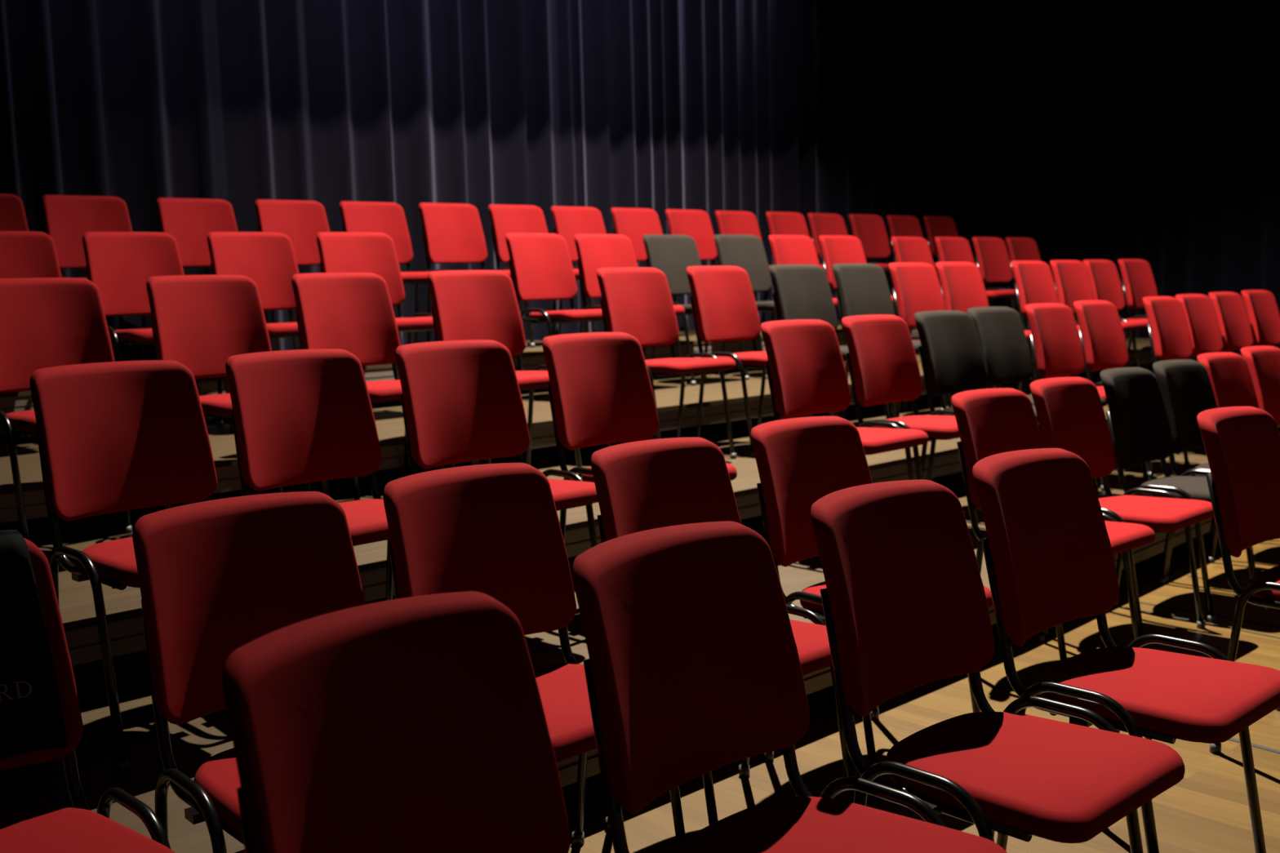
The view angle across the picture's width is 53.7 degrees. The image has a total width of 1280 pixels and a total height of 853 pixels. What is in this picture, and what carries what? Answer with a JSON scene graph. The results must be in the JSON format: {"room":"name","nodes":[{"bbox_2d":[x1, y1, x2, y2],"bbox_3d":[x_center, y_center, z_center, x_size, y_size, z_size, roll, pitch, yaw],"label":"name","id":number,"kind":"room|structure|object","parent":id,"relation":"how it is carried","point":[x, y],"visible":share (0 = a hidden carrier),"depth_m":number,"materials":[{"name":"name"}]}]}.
{"room":"auditorium","nodes":[
{"label":"auditorium","id":0,"kind":"room"},
{"bbox_2d":[561,531,1279,852],"bbox_3d":[1.793,0.564,5.530,16.000,0.060,10.500,-8,9,-43],"label":"floor","id":1,"kind":"structure","parent":0,"point":[1206,811],"depth_m":3.21,"materials":[{"name":"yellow wood"}]},
{"bbox_2d":[0,537,174,852],"bbox_3d":[-0.940,0.618,1.791,0.539,0.840,0.453,5,9,45],"label":"chair","id":2,"kind":"object","parent":1,"relation":"on","point":[77,829],"visible":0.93,"depth_m":1.91,"materials":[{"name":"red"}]},
{"bbox_2d":[0,529,67,759],"bbox_3d":[-1.078,0.346,1.891,0.177,0.335,0.344,5,9,45],"label":"cloth","id":3,"kind":"object","parent":2,"relation":"hanging from","point":[32,718],"visible":1,"depth_m":1.96,"materials":[{"name":"black fabric"}]},
{"bbox_2d":[132,491,365,852],"bbox_3d":[-0.570,0.566,2.150,0.453,0.840,0.539,-7,9,-41],"label":"chair","id":4,"kind":"object","parent":1,"relation":"on","point":[216,577],"visible":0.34,"depth_m":2.20,"materials":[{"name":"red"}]},
{"bbox_2d":[222,591,570,852],"bbox_3d":[-0.146,0.648,1.352,0.539,0.840,0.453,5,9,44],"label":"chair","id":5,"kind":"object","parent":1,"relation":"on","point":[418,724],"visible":1,"depth_m":1.46,"materials":[{"name":"red fabric"}]},
{"bbox_2d":[0,0,1005,361],"bbox_3d":[-1.492,-3.232,7.364,14.094,7.180,0.131,-8,9,-43],"label":"stage curtain","id":6,"kind":"object","parent":1,"relation":"on","point":[882,108],"visible":0.42,"depth_m":8.11,"materials":[{"name":"black fabric"}]},
{"bbox_2d":[382,462,685,846],"bbox_3d":[-0.208,0.521,2.457,0.453,0.840,0.539,-7,9,-42],"label":"chair","id":7,"kind":"object","parent":1,"relation":"on","point":[494,531],"visible":0.54,"depth_m":2.57,"materials":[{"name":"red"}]},
{"bbox_2d":[0,311,1075,446],"bbox_3d":[-0.746,-0.039,7.361,11.300,0.842,1.125,-8,9,-43],"label":"platform","id":8,"kind":"object","parent":1,"relation":"on","point":[531,357],"visible":0.02,"depth_m":6.71,"materials":[{"name":"beige wood"}]},
{"bbox_2d":[0,193,28,231],"bbox_3d":[-2.845,-0.626,5.592,0.453,0.840,0.539,-8,9,-43],"label":"chair","id":9,"kind":"object","parent":8,"relation":"on","point":[12,215],"visible":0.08,"depth_m":5.78,"materials":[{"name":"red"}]},
{"bbox_2d":[41,195,146,360],"bbox_3d":[-2.499,-0.672,5.915,0.453,0.840,0.539,-8,9,-43],"label":"chair","id":10,"kind":"object","parent":8,"relation":"on","point":[67,218],"visible":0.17,"depth_m":5.98,"materials":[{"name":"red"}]},
{"bbox_2d":[156,197,280,351],"bbox_3d":[-2.105,-0.725,6.282,0.453,0.840,0.539,-8,9,-43],"label":"chair","id":11,"kind":"object","parent":8,"relation":"on","point":[189,221],"visible":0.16,"depth_m":6.37,"materials":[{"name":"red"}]},
{"bbox_2d":[254,199,329,350],"bbox_3d":[-1.708,-0.770,6.577,0.453,0.840,0.539,-8,9,-42],"label":"chair","id":12,"kind":"object","parent":8,"relation":"on","point":[300,220],"visible":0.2,"depth_m":6.70,"materials":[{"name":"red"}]},
{"bbox_2d":[339,200,435,343],"bbox_3d":[-1.342,-0.814,6.880,0.453,0.840,0.539,-8,9,-42],"label":"chair","id":13,"kind":"object","parent":8,"relation":"on","point":[388,219],"visible":0.44,"depth_m":7.02,"materials":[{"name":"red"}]},
{"bbox_2d":[418,202,526,347],"bbox_3d":[-0.963,-0.859,7.176,0.453,0.840,0.539,-8,9,-42],"label":"chair","id":14,"kind":"object","parent":8,"relation":"on","point":[452,233],"visible":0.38,"depth_m":7.28,"materials":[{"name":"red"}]},
{"bbox_2d":[488,204,589,347],"bbox_3d":[-0.607,-0.904,7.491,0.453,0.840,0.539,-8,9,-42],"label":"chair","id":15,"kind":"object","parent":8,"relation":"on","point":[504,219],"visible":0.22,"depth_m":7.55,"materials":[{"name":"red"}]},
{"bbox_2d":[551,205,606,334],"bbox_3d":[-0.261,-0.952,7.826,0.453,0.840,0.539,-8,9,-43],"label":"chair","id":16,"kind":"object","parent":8,"relation":"on","point":[568,221],"visible":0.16,"depth_m":7.91,"materials":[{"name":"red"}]},
{"bbox_2d":[610,207,662,267],"bbox_3d":[0.102,-1.000,8.157,0.453,0.840,0.539,-8,9,-42],"label":"chair","id":17,"kind":"object","parent":8,"relation":"on","point":[633,224],"visible":0.23,"depth_m":8.27,"materials":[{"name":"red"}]},
{"bbox_2d":[665,208,717,302],"bbox_3d":[0.459,-1.050,8.501,0.453,0.840,0.539,-8,9,-42],"label":"chair","id":18,"kind":"object","parent":8,"relation":"on","point":[695,224],"visible":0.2,"depth_m":8.65,"materials":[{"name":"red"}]},
{"bbox_2d":[715,210,772,323],"bbox_3d":[0.815,-1.099,8.850,0.453,0.840,0.539,-8,9,-42],"label":"chair","id":19,"kind":"object","parent":8,"relation":"on","point":[729,222],"visible":0.15,"depth_m":8.98,"materials":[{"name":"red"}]},
{"bbox_2d":[765,211,823,320],"bbox_3d":[1.201,-1.147,9.172,0.453,0.840,0.539,-7,9,-42],"label":"chair","id":20,"kind":"object","parent":8,"relation":"on","point":[779,223],"visible":0.2,"depth_m":9.29,"materials":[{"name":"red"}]},
{"bbox_2d":[807,213,888,269],"bbox_3d":[1.552,-1.198,9.535,0.453,0.840,0.539,-8,9,-42],"label":"chair","id":21,"kind":"object","parent":8,"relation":"on","point":[820,224],"visible":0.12,"depth_m":9.62,"materials":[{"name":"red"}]},
{"bbox_2d":[848,213,893,293],"bbox_3d":[1.921,-1.248,9.880,0.453,0.840,0.539,-7,9,-42],"label":"chair","id":22,"kind":"object","parent":8,"relation":"on","point":[870,229],"visible":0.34,"depth_m":10.02,"materials":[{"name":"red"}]},
{"bbox_2d":[886,215,937,310],"bbox_3d":[2.284,-1.298,10.232,0.453,0.840,0.539,-8,9,-42],"label":"chair","id":23,"kind":"object","parent":8,"relation":"on","point":[899,225],"visible":0.2,"depth_m":10.35,"materials":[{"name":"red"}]},
{"bbox_2d":[923,216,993,306],"bbox_3d":[2.655,-1.346,10.564,0.453,0.840,0.539,-7,9,-41],"label":"chair","id":24,"kind":"object","parent":8,"relation":"on","point":[935,226],"visible":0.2,"depth_m":10.65,"materials":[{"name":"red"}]},
{"bbox_2d":[38,393,1109,710],"bbox_3d":[0.779,0.315,5.773,11.300,0.430,1.023,-8,9,-43],"label":"platform","id":25,"kind":"object","parent":1,"relation":"on","point":[123,608],"visible":0.09,"depth_m":3.63,"materials":[{"name":"beige wood"}]},
{"bbox_2d":[0,277,171,540],"bbox_3d":[-1.746,-0.036,3.858,0.453,0.840,0.539,-8,9,-44],"label":"chair","id":26,"kind":"object","parent":25,"relation":"on","point":[45,322],"visible":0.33,"depth_m":3.96,"materials":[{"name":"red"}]},
{"bbox_2d":[146,275,329,510],"bbox_3d":[-1.351,-0.089,4.226,0.453,0.840,0.539,-8,9,-43],"label":"chair","id":27,"kind":"object","parent":25,"relation":"on","point":[198,322],"visible":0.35,"depth_m":4.31,"materials":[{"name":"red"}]},
{"bbox_2d":[291,272,457,500],"bbox_3d":[-0.966,-0.141,4.584,0.453,0.840,0.539,-8,9,-44],"label":"chair","id":28,"kind":"object","parent":25,"relation":"on","point":[353,313],"visible":0.56,"depth_m":4.69,"materials":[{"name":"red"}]},
{"bbox_2d":[426,270,582,477],"bbox_3d":[-0.533,-0.188,4.899,0.453,0.840,0.539,-8,9,-42],"label":"chair","id":29,"kind":"object","parent":25,"relation":"on","point":[468,304],"visible":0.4,"depth_m":5.01,"materials":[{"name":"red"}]},
{"bbox_2d":[596,267,736,458],"bbox_3d":[0.102,-0.270,5.457,0.453,0.840,0.539,-8,9,-42],"label":"chair","id":30,"kind":"object","parent":25,"relation":"on","point":[637,302],"visible":0.8,"depth_m":5.54,"materials":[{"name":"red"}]},
{"bbox_2d":[686,266,813,457],"bbox_3d":[0.501,-0.317,5.776,0.453,0.840,0.539,-8,9,-43],"label":"chair","id":31,"kind":"object","parent":25,"relation":"on","point":[723,304],"visible":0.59,"depth_m":5.86,"materials":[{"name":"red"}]},
{"bbox_2d":[768,264,890,419],"bbox_3d":[0.909,-0.363,6.079,0.453,0.840,0.539,-8,9,-43],"label":"chair","id":32,"kind":"object","parent":25,"relation":"on","point":[802,291],"visible":0.35,"depth_m":6.20,"materials":[{"name":"black fabric"}]},
{"bbox_2d":[832,263,946,418],"bbox_3d":[1.266,-0.413,6.428,0.453,0.840,0.539,-8,9,-42],"label":"chair","id":33,"kind":"object","parent":25,"relation":"on","point":[863,289],"visible":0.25,"depth_m":6.54,"materials":[{"name":"black fabric"}]},
{"bbox_2d":[888,262,995,417],"bbox_3d":[1.622,-0.463,6.782,0.453,0.840,0.539,-8,9,-43],"label":"chair","id":34,"kind":"object","parent":25,"relation":"on","point":[917,288],"visible":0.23,"depth_m":6.88,"materials":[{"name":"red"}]},
{"bbox_2d":[936,262,1035,408],"bbox_3d":[1.961,-0.514,7.148,0.453,0.840,0.539,-8,9,-43],"label":"chair","id":35,"kind":"object","parent":25,"relation":"on","point":[962,287],"visible":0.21,"depth_m":7.26,"materials":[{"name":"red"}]},
{"bbox_2d":[1011,260,1103,391],"bbox_3d":[2.548,-0.594,7.703,0.453,0.840,0.539,-8,9,-42],"label":"chair","id":36,"kind":"object","parent":25,"relation":"on","point":[1035,284],"visible":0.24,"depth_m":7.82,"materials":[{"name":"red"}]},
{"bbox_2d":[1049,260,1146,381],"bbox_3d":[2.900,-0.644,8.055,0.453,0.840,0.539,-8,9,-42],"label":"chair","id":37,"kind":"object","parent":25,"relation":"on","point":[1073,283],"visible":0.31,"depth_m":8.14,"materials":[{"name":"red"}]},
{"bbox_2d":[1083,259,1148,367],"bbox_3d":[3.240,-0.696,8.427,0.453,0.840,0.539,-8,9,-44],"label":"chair","id":38,"kind":"object","parent":25,"relation":"on","point":[1104,275],"visible":0.35,"depth_m":8.57,"materials":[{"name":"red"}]},
{"bbox_2d":[1118,258,1198,374],"bbox_3d":[3.601,-0.745,8.764,0.453,0.840,0.539,-8,9,-42],"label":"chair","id":39,"kind":"object","parent":25,"relation":"on","point":[1138,282],"visible":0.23,"depth_m":8.87,"materials":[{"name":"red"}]},
{"bbox_2d":[0,337,1195,546],"bbox_3d":[0.034,0.143,6.549,11.300,0.629,1.133,-8,9,-43],"label":"platform","id":40,"kind":"object","parent":1,"relation":"on","point":[389,421],"visible":0.15,"depth_m":5.38,"materials":[{"name":"beige wood"}]},
{"bbox_2d":[0,231,62,278],"bbox_3d":[-2.349,-0.335,4.832,0.453,0.840,0.539,-8,9,-43],"label":"chair","id":41,"kind":"object","parent":40,"relation":"on","point":[23,254],"visible":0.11,"depth_m":5.00,"materials":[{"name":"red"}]},
{"bbox_2d":[82,231,233,432],"bbox_3d":[-1.982,-0.384,5.171,0.453,0.840,0.539,-8,9,-43],"label":"chair","id":42,"kind":"object","parent":40,"relation":"on","point":[120,264],"visible":0.43,"depth_m":5.24,"materials":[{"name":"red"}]},
{"bbox_2d":[207,231,298,426],"bbox_3d":[-1.574,-0.428,5.462,0.453,0.840,0.539,-8,9,-43],"label":"chair","id":43,"kind":"object","parent":40,"relation":"on","point":[268,259],"visible":0.54,"depth_m":5.58,"materials":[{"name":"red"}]},
{"bbox_2d":[316,231,433,344],"bbox_3d":[-1.183,-0.474,5.764,0.453,0.840,0.539,-7,9,-42],"label":"chair","id":44,"kind":"object","parent":40,"relation":"on","point":[339,251],"visible":0.44,"depth_m":5.89,"materials":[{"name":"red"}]},
{"bbox_2d":[505,232,603,371],"bbox_3d":[-0.395,-0.574,6.450,0.453,0.840,0.539,-8,9,-44],"label":"chair","id":45,"kind":"object","parent":40,"relation":"on","point":[541,268],"visible":0.84,"depth_m":6.52,"materials":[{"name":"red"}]},
{"bbox_2d":[573,234,686,386],"bbox_3d":[-0.066,-0.625,6.821,0.453,0.840,0.539,-7,9,-41],"label":"chair","id":46,"kind":"object","parent":40,"relation":"on","point":[594,251],"visible":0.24,"depth_m":6.88,"materials":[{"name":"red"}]},
{"bbox_2d":[643,234,749,386],"bbox_3d":[0.305,-0.675,7.168,0.453,0.840,0.539,-7,9,-42],"label":"chair","id":47,"kind":"object","parent":40,"relation":"on","point":[670,254],"visible":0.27,"depth_m":7.27,"materials":[{"name":"black fabric"}]},
{"bbox_2d":[714,234,776,379],"bbox_3d":[0.725,-0.721,7.467,0.453,0.840,0.539,-7,9,-42],"label":"chair","id":48,"kind":"object","parent":40,"relation":"on","point":[747,252],"visible":0.42,"depth_m":7.61,"materials":[{"name":"black fabric"}]},
{"bbox_2d":[768,235,838,308],"bbox_3d":[1.084,-0.771,7.816,0.453,0.840,0.539,-8,9,-42],"label":"chair","id":49,"kind":"object","parent":40,"relation":"on","point":[785,249],"visible":0.19,"depth_m":7.94,"materials":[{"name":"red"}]},
{"bbox_2d":[818,235,894,305],"bbox_3d":[1.443,-0.820,8.158,0.453,0.840,0.539,-7,9,-42],"label":"chair","id":50,"kind":"object","parent":40,"relation":"on","point":[836,249],"visible":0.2,"depth_m":8.26,"materials":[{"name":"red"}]},
{"bbox_2d":[891,236,934,267],"bbox_3d":[2.047,-0.916,8.849,0.453,0.840,0.539,-8,9,-42],"label":"chair","id":51,"kind":"object","parent":40,"relation":"on","point":[907,249],"visible":0.19,"depth_m":8.98,"materials":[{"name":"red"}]},
{"bbox_2d":[934,236,1016,307],"bbox_3d":[2.427,-0.964,9.180,0.453,0.840,0.539,-8,9,-43],"label":"chair","id":52,"kind":"object","parent":40,"relation":"on","point":[950,249],"visible":0.38,"depth_m":9.27,"materials":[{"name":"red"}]},
{"bbox_2d":[972,236,1016,309],"bbox_3d":[2.790,-1.014,9.521,0.453,0.840,0.539,-8,9,-42],"label":"chair","id":53,"kind":"object","parent":40,"relation":"on","point":[992,258],"visible":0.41,"depth_m":9.65,"materials":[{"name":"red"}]},
{"bbox_2d":[1005,237,1077,320],"bbox_3d":[3.143,-1.064,9.876,0.453,0.840,0.539,-8,9,-42],"label":"chair","id":54,"kind":"object","parent":40,"relation":"on","point":[1019,248],"visible":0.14,"depth_m":9.99,"materials":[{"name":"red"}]},
{"bbox_2d":[0,422,1279,852],"bbox_3d":[1.485,0.494,5.039,11.300,0.210,1.018,-8,9,-43],"label":"platform","id":55,"kind":"object","parent":1,"relation":"on","point":[43,784],"visible":0.12,"depth_m":2.83,"materials":[{"name":"brown wood"}]},
{"bbox_2d":[29,360,217,773],"bbox_3d":[-1.103,0.279,2.921,0.539,0.840,0.453,5,9,44],"label":"chair","id":56,"kind":"object","parent":55,"relation":"on","point":[113,437],"visible":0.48,"depth_m":2.98,"materials":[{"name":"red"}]},
{"bbox_2d":[225,348,393,600],"bbox_3d":[-0.775,0.230,3.270,0.453,0.840,0.539,-8,9,-44],"label":"chair","id":57,"kind":"object","parent":55,"relation":"on","point":[300,416],"visible":0.62,"depth_m":3.36,"materials":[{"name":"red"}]},
{"bbox_2d":[395,339,598,547],"bbox_3d":[-0.401,0.183,3.583,0.453,0.840,0.539,-8,9,-43],"label":"chair","id":58,"kind":"object","parent":55,"relation":"on","point":[461,401],"visible":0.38,"depth_m":3.68,"materials":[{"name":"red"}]},
{"bbox_2d":[542,332,737,543],"bbox_3d":[-0.011,0.137,3.899,0.453,0.840,0.539,-8,9,-42],"label":"chair","id":59,"kind":"object","parent":55,"relation":"on","point":[600,390],"visible":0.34,"depth_m":4.00,"materials":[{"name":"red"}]},
{"bbox_2d":[760,319,928,479],"bbox_3d":[0.727,0.037,4.593,0.453,0.840,0.539,-8,9,-43],"label":"chair","id":60,"kind":"object","parent":55,"relation":"on","point":[806,370],"visible":0.59,"depth_m":4.68,"materials":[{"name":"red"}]},
{"bbox_2d":[841,314,959,479],"bbox_3d":[1.074,-0.011,4.926,0.453,0.840,0.539,-8,9,-43],"label":"chair","id":61,"kind":"object","parent":55,"relation":"on","point":[883,367],"visible":0.71,"depth_m":5.01,"materials":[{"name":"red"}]},
{"bbox_2d":[914,310,1039,480],"bbox_3d":[1.429,-0.060,5.267,0.453,0.840,0.539,-8,9,-43],"label":"chair","id":62,"kind":"object","parent":55,"relation":"on","point":[951,355],"visible":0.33,"depth_m":5.37,"materials":[{"name":"black fabric"}]},
{"bbox_2d":[967,306,1105,493],"bbox_3d":[1.746,-0.112,5.642,0.453,0.840,0.539,-8,9,-44],"label":"chair","id":63,"kind":"object","parent":55,"relation":"on","point":[1000,331],"visible":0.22,"depth_m":5.78,"materials":[{"name":"black fabric"}]},
{"bbox_2d":[1024,302,1148,491],"bbox_3d":[2.105,-0.160,5.974,0.453,0.840,0.539,-8,9,-44],"label":"chair","id":64,"kind":"object","parent":55,"relation":"on","point":[1056,347],"visible":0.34,"depth_m":6.09,"materials":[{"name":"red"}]},
{"bbox_2d":[1073,300,1190,477],"bbox_3d":[2.452,-0.208,6.318,0.453,0.840,0.539,-8,9,-44],"label":"chair","id":65,"kind":"object","parent":55,"relation":"on","point":[1101,334],"visible":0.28,"depth_m":6.43,"materials":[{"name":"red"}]},
{"bbox_2d":[1142,296,1193,362],"bbox_3d":[2.986,-0.277,6.790,0.453,0.840,0.539,-8,9,-43],"label":"chair","id":66,"kind":"object","parent":55,"relation":"on","point":[1168,331],"visible":0.34,"depth_m":6.92,"materials":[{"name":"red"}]},
{"bbox_2d":[1175,293,1223,359],"bbox_3d":[3.318,-0.328,7.155,0.453,0.840,0.539,-8,9,-43],"label":"chair","id":67,"kind":"object","parent":55,"relation":"on","point":[1199,311],"visible":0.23,"depth_m":7.30,"materials":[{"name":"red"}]},
{"bbox_2d":[1208,292,1277,425],"bbox_3d":[3.665,-0.378,7.508,0.453,0.840,0.539,-8,9,-43],"label":"chair","id":68,"kind":"object","parent":55,"relation":"on","point":[1232,315],"visible":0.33,"depth_m":7.65,"materials":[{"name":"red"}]},
{"bbox_2d":[1240,289,1279,348],"bbox_3d":[4.015,-0.425,7.834,0.453,0.840,0.539,-7,9,-42],"label":"chair","id":69,"kind":"object","parent":55,"relation":"on","point":[1261,307],"visible":0.65,"depth_m":7.97,"materials":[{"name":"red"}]},
{"bbox_2d":[591,437,855,831],"bbox_3d":[0.179,0.470,2.810,0.453,0.840,0.539,-7,9,-41],"label":"chair","id":70,"kind":"object","parent":1,"relation":"on","point":[645,485],"visible":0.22,"depth_m":2.90,"materials":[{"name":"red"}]},
{"bbox_2d":[572,520,1007,852],"bbox_3d":[0.197,0.592,1.760,0.453,0.840,0.539,-8,9,-44],"label":"chair","id":71,"kind":"object","parent":1,"relation":"on","point":[693,669],"visible":1,"depth_m":1.84,"materials":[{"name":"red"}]},
{"bbox_2d":[751,416,992,801],"bbox_3d":[0.567,0.416,3.185,0.453,0.840,0.539,-7,9,-41],"label":"chair","id":72,"kind":"object","parent":1,"relation":"on","point":[801,461],"visible":0.31,"depth_m":3.25,"materials":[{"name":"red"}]},
{"bbox_2d":[810,479,1185,852],"bbox_3d":[0.572,0.542,2.108,0.453,0.840,0.539,-8,9,-42],"label":"chair","id":73,"kind":"object","parent":1,"relation":"on","point":[905,608],"visible":0.99,"depth_m":2.11,"materials":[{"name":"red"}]},
{"bbox_2d":[951,387,1155,661],"bbox_3d":[1.239,0.320,3.862,0.453,0.840,0.539,-7,9,-41],"label":"chair","id":74,"kind":"object","parent":1,"relation":"on","point":[989,421],"visible":0.31,"depth_m":3.90,"materials":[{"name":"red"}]},
{"bbox_2d":[1030,377,1214,648],"bbox_3d":[1.587,0.270,4.214,0.453,0.840,0.539,-8,9,-43],"label":"chair","id":75,"kind":"object","parent":1,"relation":"on","point":[1071,415],"visible":0.7,"depth_m":4.27,"materials":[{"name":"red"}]},
{"bbox_2d":[972,448,1279,852],"bbox_3d":[0.938,0.490,2.473,0.453,0.840,0.539,-8,9,-42],"label":"chair","id":76,"kind":"object","parent":1,"relation":"on","point":[1047,549],"visible":0.98,"depth_m":2.49,"materials":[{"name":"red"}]},
{"bbox_2d":[1003,0,1279,360],"bbox_3d":[6.001,-3.602,8.893,0.102,7.180,7.715,-8,9,-43],"label":"stage curtain","id":77,"kind":"object","parent":1,"relation":"on","point":[1148,131],"visible":0.62,"depth_m":10.82,"materials":[{"name":"black fabric"}]},
{"bbox_2d":[1021,681,1279,754],"bbox_3d":[1.912,0.852,2.777,0.018,0.002,2.508,-7,9,-38],"label":"trim","id":78,"kind":"structure","parent":1,"relation":"on","point":[1276,751],"depth_m":3.20,"materials":[{"name":"black"}]},
{"bbox_2d":[1099,367,1255,622],"bbox_3d":[1.950,0.219,4.574,0.539,0.840,0.453,5,9,44],"label":"chair","id":79,"kind":"object","parent":1,"relation":"on","point":[1138,420],"visible":0.68,"depth_m":4.65,"materials":[{"name":"black fabric"}]},
{"bbox_2d":[1124,607,1279,639],"bbox_3d":[2.586,0.749,3.513,0.014,0.002,2.667,-7,9,-39],"label":"trim","id":80,"kind":"structure","parent":1,"relation":"on","point":[1274,637],"depth_m":4.30,"materials":[{"name":"black"}]},
{"bbox_2d":[1152,359,1256,582],"bbox_3d":[2.275,0.173,4.900,0.453,0.840,0.539,-8,9,-43],"label":"chair","id":81,"kind":"object","parent":1,"relation":"on","point":[1185,387],"visible":0.38,"depth_m":5.01,"materials":[{"name":"black fabric"}]},
{"bbox_2d":[1139,601,1279,627],"bbox_3d":[2.713,0.731,3.631,0.014,0.002,2.660,-7,9,-42],"label":"trim","id":82,"kind":"structure","parent":1,"relation":"on","point":[1140,602],"depth_m":4.42,"materials":[{"name":"black"}]},
{"bbox_2d":[1186,575,1248,586],"bbox_3d":[3.082,0.679,4.001,0.012,0.002,2.700,-8,9,-43],"label":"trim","id":83,"kind":"structure","parent":1,"relation":"on","point":[1187,575],"depth_m":4.89,"materials":[{"name":"black"}]},
{"bbox_2d":[1197,352,1259,559],"bbox_3d":[2.606,0.122,5.258,0.453,0.840,0.539,-8,9,-42],"label":"chair","id":84,"kind":"object","parent":1,"relation":"on","point":[1228,373],"visible":0.32,"depth_m":5.40,"materials":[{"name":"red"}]},
{"bbox_2d":[1196,406,1279,754],"bbox_3d":[1.685,0.390,3.169,0.453,0.840,0.539,-8,9,-43],"label":"chair","id":85,"kind":"object","parent":1,"relation":"on","point":[1242,444],"visible":0.98,"depth_m":3.24,"materials":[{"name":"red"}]},
{"bbox_2d":[1240,346,1279,423],"bbox_3d":[2.955,0.072,5.610,0.453,0.840,0.539,-8,9,-42],"label":"chair","id":86,"kind":"object","parent":1,"relation":"on","point":[1263,362],"visible":0.55,"depth_m":5.72,"materials":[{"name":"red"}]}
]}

